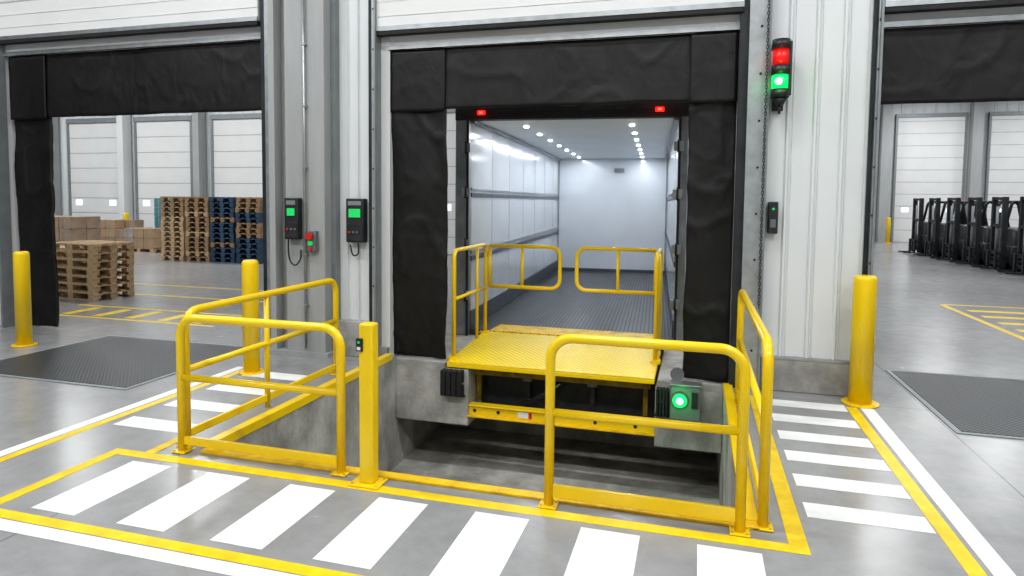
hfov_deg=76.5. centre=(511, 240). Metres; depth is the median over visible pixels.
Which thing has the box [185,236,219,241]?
pallet
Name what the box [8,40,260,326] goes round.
seal
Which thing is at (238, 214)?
pallet
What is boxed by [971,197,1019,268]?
forklift
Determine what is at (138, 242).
carton
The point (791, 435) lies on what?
floor marking
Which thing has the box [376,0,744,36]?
door
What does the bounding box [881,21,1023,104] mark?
seal
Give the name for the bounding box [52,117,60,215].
trim
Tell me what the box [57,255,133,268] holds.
pallet
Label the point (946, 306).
floor marking
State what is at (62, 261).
pallet
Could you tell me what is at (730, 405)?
trim
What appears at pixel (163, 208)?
pallet
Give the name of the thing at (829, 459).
floor marking
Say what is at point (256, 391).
floor marking
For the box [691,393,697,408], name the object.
switch plate
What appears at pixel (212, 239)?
pallet
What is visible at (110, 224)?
carton
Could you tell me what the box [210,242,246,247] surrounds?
pallet
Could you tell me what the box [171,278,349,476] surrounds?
guard rail
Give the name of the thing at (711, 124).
curtain
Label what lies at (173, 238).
pallet
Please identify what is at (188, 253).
pallet
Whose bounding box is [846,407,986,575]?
floor marking
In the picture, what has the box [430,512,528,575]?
floor marking
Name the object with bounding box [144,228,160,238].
carton
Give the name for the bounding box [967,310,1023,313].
floor marking
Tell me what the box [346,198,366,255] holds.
control box
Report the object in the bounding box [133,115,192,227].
door
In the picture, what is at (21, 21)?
door
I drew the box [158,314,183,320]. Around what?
floor marking
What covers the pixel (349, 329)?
baseboard
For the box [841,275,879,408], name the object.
bollard
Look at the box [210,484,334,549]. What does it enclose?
floor marking
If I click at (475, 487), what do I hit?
trim
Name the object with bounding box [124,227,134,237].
carton
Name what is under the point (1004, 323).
floor marking
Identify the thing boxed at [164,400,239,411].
floor marking
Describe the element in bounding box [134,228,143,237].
carton
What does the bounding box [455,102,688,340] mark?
trailer
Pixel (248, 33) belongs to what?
lintel
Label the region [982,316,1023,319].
floor marking
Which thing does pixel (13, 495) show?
floor marking
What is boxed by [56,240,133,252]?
pallet
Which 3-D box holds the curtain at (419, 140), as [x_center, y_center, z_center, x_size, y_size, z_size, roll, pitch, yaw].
[-1.077,-0.148,7.549,0.704,3.018,0.117,2,4,16]
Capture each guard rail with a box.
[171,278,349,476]
[538,289,773,537]
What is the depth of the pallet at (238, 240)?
18.46 m
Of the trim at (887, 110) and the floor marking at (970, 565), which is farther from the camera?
the trim at (887, 110)
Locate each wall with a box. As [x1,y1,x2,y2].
[0,0,739,355]
[58,111,260,219]
[234,354,442,471]
[396,334,481,425]
[443,333,715,454]
[654,350,722,453]
[686,101,1023,240]
[716,394,735,506]
[761,0,873,359]
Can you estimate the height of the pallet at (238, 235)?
0.144 m
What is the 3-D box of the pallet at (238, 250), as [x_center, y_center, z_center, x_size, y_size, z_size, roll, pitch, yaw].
[-7.335,0.251,19.030,0.800,0.144,1.200,2,4,16]
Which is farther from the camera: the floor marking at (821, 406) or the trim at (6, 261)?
the trim at (6, 261)
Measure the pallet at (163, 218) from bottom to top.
0.144 m
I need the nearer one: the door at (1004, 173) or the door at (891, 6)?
the door at (891, 6)
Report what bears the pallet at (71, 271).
on the pallet at (125, 276)
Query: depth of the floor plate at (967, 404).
6.17 m
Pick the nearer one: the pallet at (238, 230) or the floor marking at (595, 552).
the floor marking at (595, 552)
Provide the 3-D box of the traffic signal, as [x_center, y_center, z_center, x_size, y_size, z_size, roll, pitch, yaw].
[2.548,-1.549,6.180,0.185,0.690,0.275,2,4,16]
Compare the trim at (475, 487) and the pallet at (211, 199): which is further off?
the pallet at (211, 199)
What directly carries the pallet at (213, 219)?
on the pallet at (212, 224)
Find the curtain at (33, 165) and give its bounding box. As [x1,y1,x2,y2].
[14,117,58,326]
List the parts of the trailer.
post, scuff rail, scuff rail, scuff rail, scuff rail, scuff rail, scuff rail, scuff rail, scuff rail, post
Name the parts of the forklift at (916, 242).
seat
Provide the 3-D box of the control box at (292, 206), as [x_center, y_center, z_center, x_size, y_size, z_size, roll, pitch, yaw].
[-2.539,-0.103,7.558,0.195,0.791,0.120,2,4,16]
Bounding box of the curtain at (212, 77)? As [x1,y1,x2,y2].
[19,40,260,116]
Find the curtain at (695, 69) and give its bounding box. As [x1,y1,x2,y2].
[397,32,738,108]
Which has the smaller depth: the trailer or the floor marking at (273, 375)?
the floor marking at (273, 375)
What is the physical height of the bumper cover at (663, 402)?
0.310 m
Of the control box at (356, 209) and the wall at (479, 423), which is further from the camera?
the wall at (479, 423)
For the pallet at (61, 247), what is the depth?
12.44 m
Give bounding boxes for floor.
[0,241,1023,575]
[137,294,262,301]
[390,425,718,504]
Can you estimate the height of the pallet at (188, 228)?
0.144 m
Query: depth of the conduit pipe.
7.49 m
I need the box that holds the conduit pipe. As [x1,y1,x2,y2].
[300,0,308,347]
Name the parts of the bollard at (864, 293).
plate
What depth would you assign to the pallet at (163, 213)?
19.14 m
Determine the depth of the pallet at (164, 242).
19.22 m
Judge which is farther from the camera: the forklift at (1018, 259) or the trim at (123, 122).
the trim at (123, 122)
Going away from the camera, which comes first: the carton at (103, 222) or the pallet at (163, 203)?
the pallet at (163, 203)
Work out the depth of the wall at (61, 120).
25.95 m
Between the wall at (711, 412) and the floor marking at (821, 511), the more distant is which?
the wall at (711, 412)
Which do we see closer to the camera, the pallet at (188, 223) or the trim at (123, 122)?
the pallet at (188, 223)
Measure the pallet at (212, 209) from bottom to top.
0.144 m
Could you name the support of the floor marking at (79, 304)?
on the floor at (983, 476)
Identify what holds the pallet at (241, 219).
on the pallet at (239, 225)
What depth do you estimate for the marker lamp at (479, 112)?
8.64 m
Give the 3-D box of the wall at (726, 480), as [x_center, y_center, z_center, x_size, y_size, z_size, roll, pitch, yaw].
[2.044,2.164,5.928,0.200,1.299,4.480,2,4,16]
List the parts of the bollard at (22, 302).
plate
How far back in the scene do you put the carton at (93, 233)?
16.14 m
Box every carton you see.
[55,216,61,228]
[55,229,59,241]
[59,216,85,228]
[59,229,85,241]
[85,216,100,228]
[86,228,100,239]
[101,219,110,228]
[101,228,105,236]
[106,220,124,228]
[106,229,115,237]
[106,238,115,240]
[115,229,123,237]
[116,238,123,246]
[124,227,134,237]
[124,238,133,241]
[125,220,143,227]
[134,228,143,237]
[134,238,143,247]
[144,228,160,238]
[144,238,161,248]
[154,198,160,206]
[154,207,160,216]
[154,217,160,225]
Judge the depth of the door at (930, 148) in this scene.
32.18 m
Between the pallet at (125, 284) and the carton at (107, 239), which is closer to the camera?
the pallet at (125, 284)
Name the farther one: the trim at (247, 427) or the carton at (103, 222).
the carton at (103, 222)
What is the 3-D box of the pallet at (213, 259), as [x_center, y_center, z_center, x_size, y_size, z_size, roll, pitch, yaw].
[-8.167,0.516,19.297,0.800,0.144,1.200,2,4,16]
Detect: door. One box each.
[0,0,259,44]
[66,118,118,219]
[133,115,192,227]
[210,113,262,196]
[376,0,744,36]
[446,109,455,253]
[885,0,1023,14]
[890,112,968,241]
[984,111,1023,226]
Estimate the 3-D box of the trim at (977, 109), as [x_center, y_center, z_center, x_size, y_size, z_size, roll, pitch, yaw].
[22.384,-3.443,31.459,0.450,7.200,0.500,2,4,16]
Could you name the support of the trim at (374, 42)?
attached to the wall at (353, 14)
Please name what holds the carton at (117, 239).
on the pallet
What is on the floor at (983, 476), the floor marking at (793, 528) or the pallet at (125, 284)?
the floor marking at (793, 528)
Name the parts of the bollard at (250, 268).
plate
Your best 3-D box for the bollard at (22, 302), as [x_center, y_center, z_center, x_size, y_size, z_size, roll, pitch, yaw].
[-6.043,0.712,8.030,0.272,1.168,0.272,2,4,16]
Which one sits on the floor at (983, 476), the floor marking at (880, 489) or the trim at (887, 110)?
the floor marking at (880, 489)
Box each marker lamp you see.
[477,110,485,114]
[655,107,663,111]
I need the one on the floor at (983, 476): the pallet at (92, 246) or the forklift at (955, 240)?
the forklift at (955, 240)
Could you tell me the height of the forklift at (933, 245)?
2.120 m
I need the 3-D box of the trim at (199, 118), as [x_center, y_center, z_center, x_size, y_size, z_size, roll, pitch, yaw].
[-11.827,-3.381,24.590,0.280,7.200,0.400,2,4,16]
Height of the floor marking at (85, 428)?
0.002 m
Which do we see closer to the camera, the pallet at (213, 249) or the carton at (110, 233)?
the pallet at (213, 249)
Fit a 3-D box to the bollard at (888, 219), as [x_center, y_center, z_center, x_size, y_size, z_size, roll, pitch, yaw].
[18.236,-0.510,31.508,0.320,1.248,0.320,2,4,16]
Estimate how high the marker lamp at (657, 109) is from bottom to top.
0.060 m
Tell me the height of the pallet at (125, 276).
0.144 m
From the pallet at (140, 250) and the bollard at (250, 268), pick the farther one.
the pallet at (140, 250)
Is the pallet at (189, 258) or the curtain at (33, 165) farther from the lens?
the pallet at (189, 258)
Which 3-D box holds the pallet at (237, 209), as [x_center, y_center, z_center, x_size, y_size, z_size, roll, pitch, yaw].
[-7.336,-0.904,18.971,0.800,0.144,1.200,2,4,16]
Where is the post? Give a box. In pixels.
[348,321,387,489]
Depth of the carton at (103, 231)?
22.39 m
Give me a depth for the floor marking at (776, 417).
5.56 m
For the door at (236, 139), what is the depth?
24.34 m
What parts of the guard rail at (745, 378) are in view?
plate, plate, panel, plate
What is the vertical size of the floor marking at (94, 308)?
0.002 m
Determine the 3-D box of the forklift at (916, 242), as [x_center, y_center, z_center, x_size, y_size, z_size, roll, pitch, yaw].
[16.377,-0.557,24.845,2.650,2.120,1.252,1,4,14]
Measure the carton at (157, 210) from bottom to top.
0.332 m
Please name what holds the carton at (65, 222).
on the carton at (65, 234)
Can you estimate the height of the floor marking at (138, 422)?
0.002 m
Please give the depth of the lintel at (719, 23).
6.87 m
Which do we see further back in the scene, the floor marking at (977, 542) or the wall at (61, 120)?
the wall at (61, 120)
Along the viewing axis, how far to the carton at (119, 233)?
22.20 m
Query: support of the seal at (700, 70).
attached to the wall at (353, 14)
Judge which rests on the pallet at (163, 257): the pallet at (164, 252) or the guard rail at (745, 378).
the pallet at (164, 252)
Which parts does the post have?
plate, post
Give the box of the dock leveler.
[447,243,662,436]
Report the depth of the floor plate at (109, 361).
7.26 m
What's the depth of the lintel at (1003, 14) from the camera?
5.91 m
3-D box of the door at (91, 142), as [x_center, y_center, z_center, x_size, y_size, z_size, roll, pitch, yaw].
[-16.806,-2.423,26.250,2.750,4.980,0.160,2,4,16]
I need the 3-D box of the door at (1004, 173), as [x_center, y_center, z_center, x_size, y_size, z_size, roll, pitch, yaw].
[24.486,-2.990,31.126,3.100,6.380,0.160,2,4,16]
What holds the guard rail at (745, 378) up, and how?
on the floor at (983, 476)
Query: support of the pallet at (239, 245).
on the pallet at (238, 250)
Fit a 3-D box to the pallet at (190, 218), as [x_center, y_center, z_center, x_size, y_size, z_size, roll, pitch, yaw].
[-8.998,-0.662,19.477,0.800,0.144,1.200,2,4,15]
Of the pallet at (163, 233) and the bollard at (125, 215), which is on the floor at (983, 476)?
the bollard at (125, 215)
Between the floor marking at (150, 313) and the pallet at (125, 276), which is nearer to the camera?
the floor marking at (150, 313)
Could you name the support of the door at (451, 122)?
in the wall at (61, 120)
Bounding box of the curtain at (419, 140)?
[391,109,447,358]
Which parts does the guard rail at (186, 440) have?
plate, panel, plate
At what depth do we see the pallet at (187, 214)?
18.90 m
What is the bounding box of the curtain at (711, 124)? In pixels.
[682,101,736,382]
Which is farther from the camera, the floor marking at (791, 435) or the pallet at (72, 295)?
the pallet at (72, 295)
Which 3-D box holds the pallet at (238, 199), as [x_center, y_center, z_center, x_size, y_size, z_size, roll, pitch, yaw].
[-7.301,-1.192,18.966,0.800,0.144,1.200,2,4,15]
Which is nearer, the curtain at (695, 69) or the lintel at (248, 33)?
the curtain at (695, 69)
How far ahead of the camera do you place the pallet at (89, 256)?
11.77 m
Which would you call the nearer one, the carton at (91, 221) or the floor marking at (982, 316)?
the floor marking at (982, 316)
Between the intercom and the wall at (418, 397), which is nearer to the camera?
the intercom
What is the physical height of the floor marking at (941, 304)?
0.002 m
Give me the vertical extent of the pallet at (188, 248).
0.144 m
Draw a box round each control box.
[284,198,301,265]
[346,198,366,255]
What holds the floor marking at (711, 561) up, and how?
on the floor at (983, 476)
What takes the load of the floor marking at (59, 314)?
on the floor at (983, 476)
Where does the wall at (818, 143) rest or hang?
attached to the wall at (353, 14)
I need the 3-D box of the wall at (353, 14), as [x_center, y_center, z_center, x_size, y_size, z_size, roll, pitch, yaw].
[-3.212,-2.281,8.081,64.000,7.200,0.320,2,4,16]
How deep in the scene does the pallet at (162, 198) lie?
19.10 m
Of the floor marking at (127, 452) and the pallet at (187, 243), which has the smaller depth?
the floor marking at (127, 452)
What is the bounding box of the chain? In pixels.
[757,0,769,308]
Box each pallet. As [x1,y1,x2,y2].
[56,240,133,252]
[56,249,133,260]
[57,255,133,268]
[57,263,133,276]
[58,270,133,284]
[58,278,133,292]
[59,286,134,301]
[60,246,83,255]
[60,254,84,262]
[60,261,84,270]
[134,247,170,252]
[160,196,193,201]
[161,201,193,206]
[161,206,193,210]
[161,211,193,215]
[161,216,194,220]
[161,221,194,225]
[161,226,194,230]
[161,230,194,235]
[161,235,194,240]
[161,245,194,250]
[161,254,195,260]
[162,240,194,245]
[162,250,194,255]
[184,202,218,206]
[185,197,218,201]
[185,207,219,211]
[185,211,218,216]
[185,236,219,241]
[185,241,219,246]
[185,246,220,251]
[186,216,219,221]
[186,221,218,226]
[186,226,218,231]
[186,231,219,236]
[186,251,219,256]
[187,254,220,261]
[209,197,245,201]
[210,202,245,206]
[210,207,244,211]
[210,212,244,216]
[210,222,245,227]
[210,227,255,232]
[210,232,245,237]
[210,237,244,242]
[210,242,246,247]
[211,217,245,222]
[211,246,245,252]
[211,250,245,257]
[211,255,235,262]
[235,207,262,212]
[235,212,262,217]
[236,197,262,202]
[236,202,262,207]
[236,217,262,222]
[236,227,262,232]
[236,232,262,237]
[236,237,262,243]
[236,246,262,253]
[236,256,262,263]
[237,222,262,227]
[237,242,262,248]
[237,251,262,258]
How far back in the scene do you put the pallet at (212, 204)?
18.64 m
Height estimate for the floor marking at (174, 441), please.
0.002 m
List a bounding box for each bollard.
[11,251,37,347]
[123,213,128,218]
[238,259,263,374]
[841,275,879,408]
[885,217,890,242]
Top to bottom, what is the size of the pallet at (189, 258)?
0.144 m
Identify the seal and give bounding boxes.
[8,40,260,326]
[390,31,738,382]
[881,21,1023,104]
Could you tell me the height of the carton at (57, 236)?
0.302 m
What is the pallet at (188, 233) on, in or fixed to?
on the pallet at (187, 238)
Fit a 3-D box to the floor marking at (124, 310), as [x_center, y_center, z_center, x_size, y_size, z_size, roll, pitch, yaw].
[-6.385,1.150,10.392,0.180,0.002,0.600,2,4,16]
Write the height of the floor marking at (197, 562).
0.002 m
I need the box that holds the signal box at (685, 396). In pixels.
[669,380,701,421]
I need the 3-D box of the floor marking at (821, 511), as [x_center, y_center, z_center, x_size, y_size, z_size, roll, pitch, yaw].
[2.101,1.639,3.855,0.670,0.002,0.200,2,4,16]
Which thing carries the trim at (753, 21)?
attached to the wall at (353, 14)
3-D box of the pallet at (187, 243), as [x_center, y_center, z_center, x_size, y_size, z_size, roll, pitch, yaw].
[-9.019,0.060,19.499,0.800,0.144,1.200,2,4,15]
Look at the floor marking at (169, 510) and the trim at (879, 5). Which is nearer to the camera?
the floor marking at (169, 510)
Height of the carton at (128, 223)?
0.302 m
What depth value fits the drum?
6.73 m
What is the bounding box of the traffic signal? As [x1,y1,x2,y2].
[770,38,792,113]
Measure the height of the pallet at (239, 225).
0.144 m
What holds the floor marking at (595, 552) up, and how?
on the floor at (983, 476)
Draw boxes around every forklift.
[898,198,975,254]
[913,198,989,255]
[930,198,1019,261]
[949,197,1019,263]
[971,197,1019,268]
[997,196,1023,274]
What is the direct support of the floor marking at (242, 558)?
on the floor at (983, 476)
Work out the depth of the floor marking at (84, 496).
4.12 m
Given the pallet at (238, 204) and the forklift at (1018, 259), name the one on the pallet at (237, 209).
the pallet at (238, 204)
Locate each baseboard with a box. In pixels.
[339,319,388,356]
[759,354,849,396]
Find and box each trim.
[0,45,14,327]
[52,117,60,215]
[116,115,132,219]
[192,112,206,196]
[200,448,759,530]
[210,353,391,441]
[260,0,270,346]
[368,0,381,356]
[723,383,756,521]
[729,0,772,389]
[862,0,884,274]
[875,104,893,241]
[965,102,985,221]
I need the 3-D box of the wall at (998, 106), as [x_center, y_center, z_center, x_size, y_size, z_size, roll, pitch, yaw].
[20.119,-3.533,32.541,32.500,7.200,0.250,2,4,16]
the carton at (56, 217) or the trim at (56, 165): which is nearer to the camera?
the carton at (56, 217)
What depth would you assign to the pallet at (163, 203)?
19.16 m
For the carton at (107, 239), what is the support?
on the pallet
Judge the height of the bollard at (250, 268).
1.198 m
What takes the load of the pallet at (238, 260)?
on the floor at (983, 476)
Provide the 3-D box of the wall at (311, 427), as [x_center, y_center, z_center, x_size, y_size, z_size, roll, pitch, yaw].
[-1.669,2.061,6.978,0.200,1.299,4.480,2,4,16]
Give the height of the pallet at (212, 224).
0.144 m
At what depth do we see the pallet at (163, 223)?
19.16 m
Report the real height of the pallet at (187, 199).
0.144 m
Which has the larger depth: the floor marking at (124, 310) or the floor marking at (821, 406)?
the floor marking at (124, 310)
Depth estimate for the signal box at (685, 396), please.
6.58 m
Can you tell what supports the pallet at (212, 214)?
on the pallet at (213, 219)
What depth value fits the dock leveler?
7.53 m
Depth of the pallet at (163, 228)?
19.16 m
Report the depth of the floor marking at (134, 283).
13.54 m
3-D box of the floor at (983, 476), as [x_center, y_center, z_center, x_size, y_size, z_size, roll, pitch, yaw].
[-0.554,0.761,17.770,64.000,0.001,44.000,2,4,16]
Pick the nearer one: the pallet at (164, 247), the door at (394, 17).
the door at (394, 17)
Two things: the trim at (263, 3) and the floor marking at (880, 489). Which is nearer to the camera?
the floor marking at (880, 489)
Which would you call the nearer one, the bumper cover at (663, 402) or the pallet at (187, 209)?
the bumper cover at (663, 402)
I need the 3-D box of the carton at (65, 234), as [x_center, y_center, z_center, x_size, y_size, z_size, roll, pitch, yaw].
[-10.675,-0.136,15.808,0.380,0.302,0.404,2,4,16]
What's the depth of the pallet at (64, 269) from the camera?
12.43 m
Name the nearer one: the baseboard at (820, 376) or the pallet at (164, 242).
the baseboard at (820, 376)
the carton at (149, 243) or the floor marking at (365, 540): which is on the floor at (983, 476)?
the floor marking at (365, 540)
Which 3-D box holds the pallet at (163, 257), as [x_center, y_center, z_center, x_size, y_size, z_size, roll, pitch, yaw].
[-9.872,0.469,19.766,0.800,0.144,1.200,2,4,16]
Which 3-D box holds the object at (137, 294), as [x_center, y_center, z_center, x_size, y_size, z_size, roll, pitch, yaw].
[-7.893,0.998,12.619,8.700,0.002,0.070,2,4,16]
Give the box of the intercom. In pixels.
[767,202,777,233]
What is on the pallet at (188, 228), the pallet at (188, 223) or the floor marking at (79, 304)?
the pallet at (188, 223)
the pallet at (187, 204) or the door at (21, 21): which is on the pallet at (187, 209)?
the pallet at (187, 204)
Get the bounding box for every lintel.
[4,26,260,57]
[388,14,739,50]
[884,6,1023,28]
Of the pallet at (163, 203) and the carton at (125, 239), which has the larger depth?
the carton at (125, 239)
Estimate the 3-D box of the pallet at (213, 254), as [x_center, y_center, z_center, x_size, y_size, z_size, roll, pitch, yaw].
[-8.169,0.372,19.275,0.800,0.144,1.200,2,4,15]
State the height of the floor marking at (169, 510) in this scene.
0.002 m
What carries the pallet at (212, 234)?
on the pallet at (212, 239)
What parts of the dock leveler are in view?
frame, deck plate, hinge frame, frame, lip plate, frame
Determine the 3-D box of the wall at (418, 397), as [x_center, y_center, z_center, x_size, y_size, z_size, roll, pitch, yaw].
[-0.730,1.703,8.242,0.900,0.719,1.500,2,4,16]
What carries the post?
on the floor at (983, 476)
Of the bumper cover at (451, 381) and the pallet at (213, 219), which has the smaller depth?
the bumper cover at (451, 381)
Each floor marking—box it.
[0,366,242,456]
[0,369,241,461]
[0,448,126,504]
[0,508,361,575]
[0,518,298,575]
[31,461,171,515]
[59,314,213,326]
[63,307,99,313]
[79,304,241,315]
[91,309,130,315]
[113,416,196,432]
[117,472,249,531]
[118,449,139,455]
[125,312,162,318]
[131,451,810,555]
[134,283,263,290]
[146,378,316,452]
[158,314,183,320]
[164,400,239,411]
[207,384,273,394]
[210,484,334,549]
[241,372,306,380]
[313,497,427,568]
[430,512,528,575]
[564,527,639,575]
[697,544,765,575]
[750,395,808,546]
[772,413,859,428]
[773,399,847,411]
[777,430,873,447]
[784,450,890,470]
[792,473,910,498]
[803,502,935,533]
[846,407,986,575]
[861,408,1015,575]
[941,304,1023,308]
[941,305,1023,339]
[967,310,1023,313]
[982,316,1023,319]
[997,322,1023,325]
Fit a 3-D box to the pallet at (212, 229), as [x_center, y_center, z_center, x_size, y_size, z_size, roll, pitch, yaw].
[-8.180,-0.349,19.235,0.800,0.144,1.200,2,4,16]
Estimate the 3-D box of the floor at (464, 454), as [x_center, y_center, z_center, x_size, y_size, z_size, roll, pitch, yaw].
[0.180,2.811,6.496,3.860,0.100,4.680,2,4,16]
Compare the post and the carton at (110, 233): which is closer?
the post
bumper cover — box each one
[440,368,464,396]
[654,386,668,417]
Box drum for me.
[670,367,683,380]
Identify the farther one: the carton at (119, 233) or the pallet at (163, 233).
the carton at (119, 233)
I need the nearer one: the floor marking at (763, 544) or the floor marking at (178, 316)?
the floor marking at (763, 544)
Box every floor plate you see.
[0,335,242,389]
[885,369,1023,439]
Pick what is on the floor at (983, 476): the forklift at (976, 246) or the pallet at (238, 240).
the forklift at (976, 246)
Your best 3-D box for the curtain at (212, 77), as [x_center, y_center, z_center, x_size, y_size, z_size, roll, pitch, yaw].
[-4.956,-2.080,8.510,4.223,0.859,0.052,2,4,16]
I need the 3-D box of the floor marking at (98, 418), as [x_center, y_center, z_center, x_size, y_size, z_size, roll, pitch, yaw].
[-3.936,1.583,3.732,0.100,0.002,7.100,2,4,16]
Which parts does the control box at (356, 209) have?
name plate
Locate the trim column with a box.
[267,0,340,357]
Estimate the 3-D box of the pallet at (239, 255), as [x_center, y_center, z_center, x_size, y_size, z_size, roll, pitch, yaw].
[-7.321,0.395,19.050,0.800,0.144,1.200,2,4,16]
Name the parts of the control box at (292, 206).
name plate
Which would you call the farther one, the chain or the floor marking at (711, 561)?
the chain
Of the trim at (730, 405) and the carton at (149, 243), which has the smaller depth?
the trim at (730, 405)

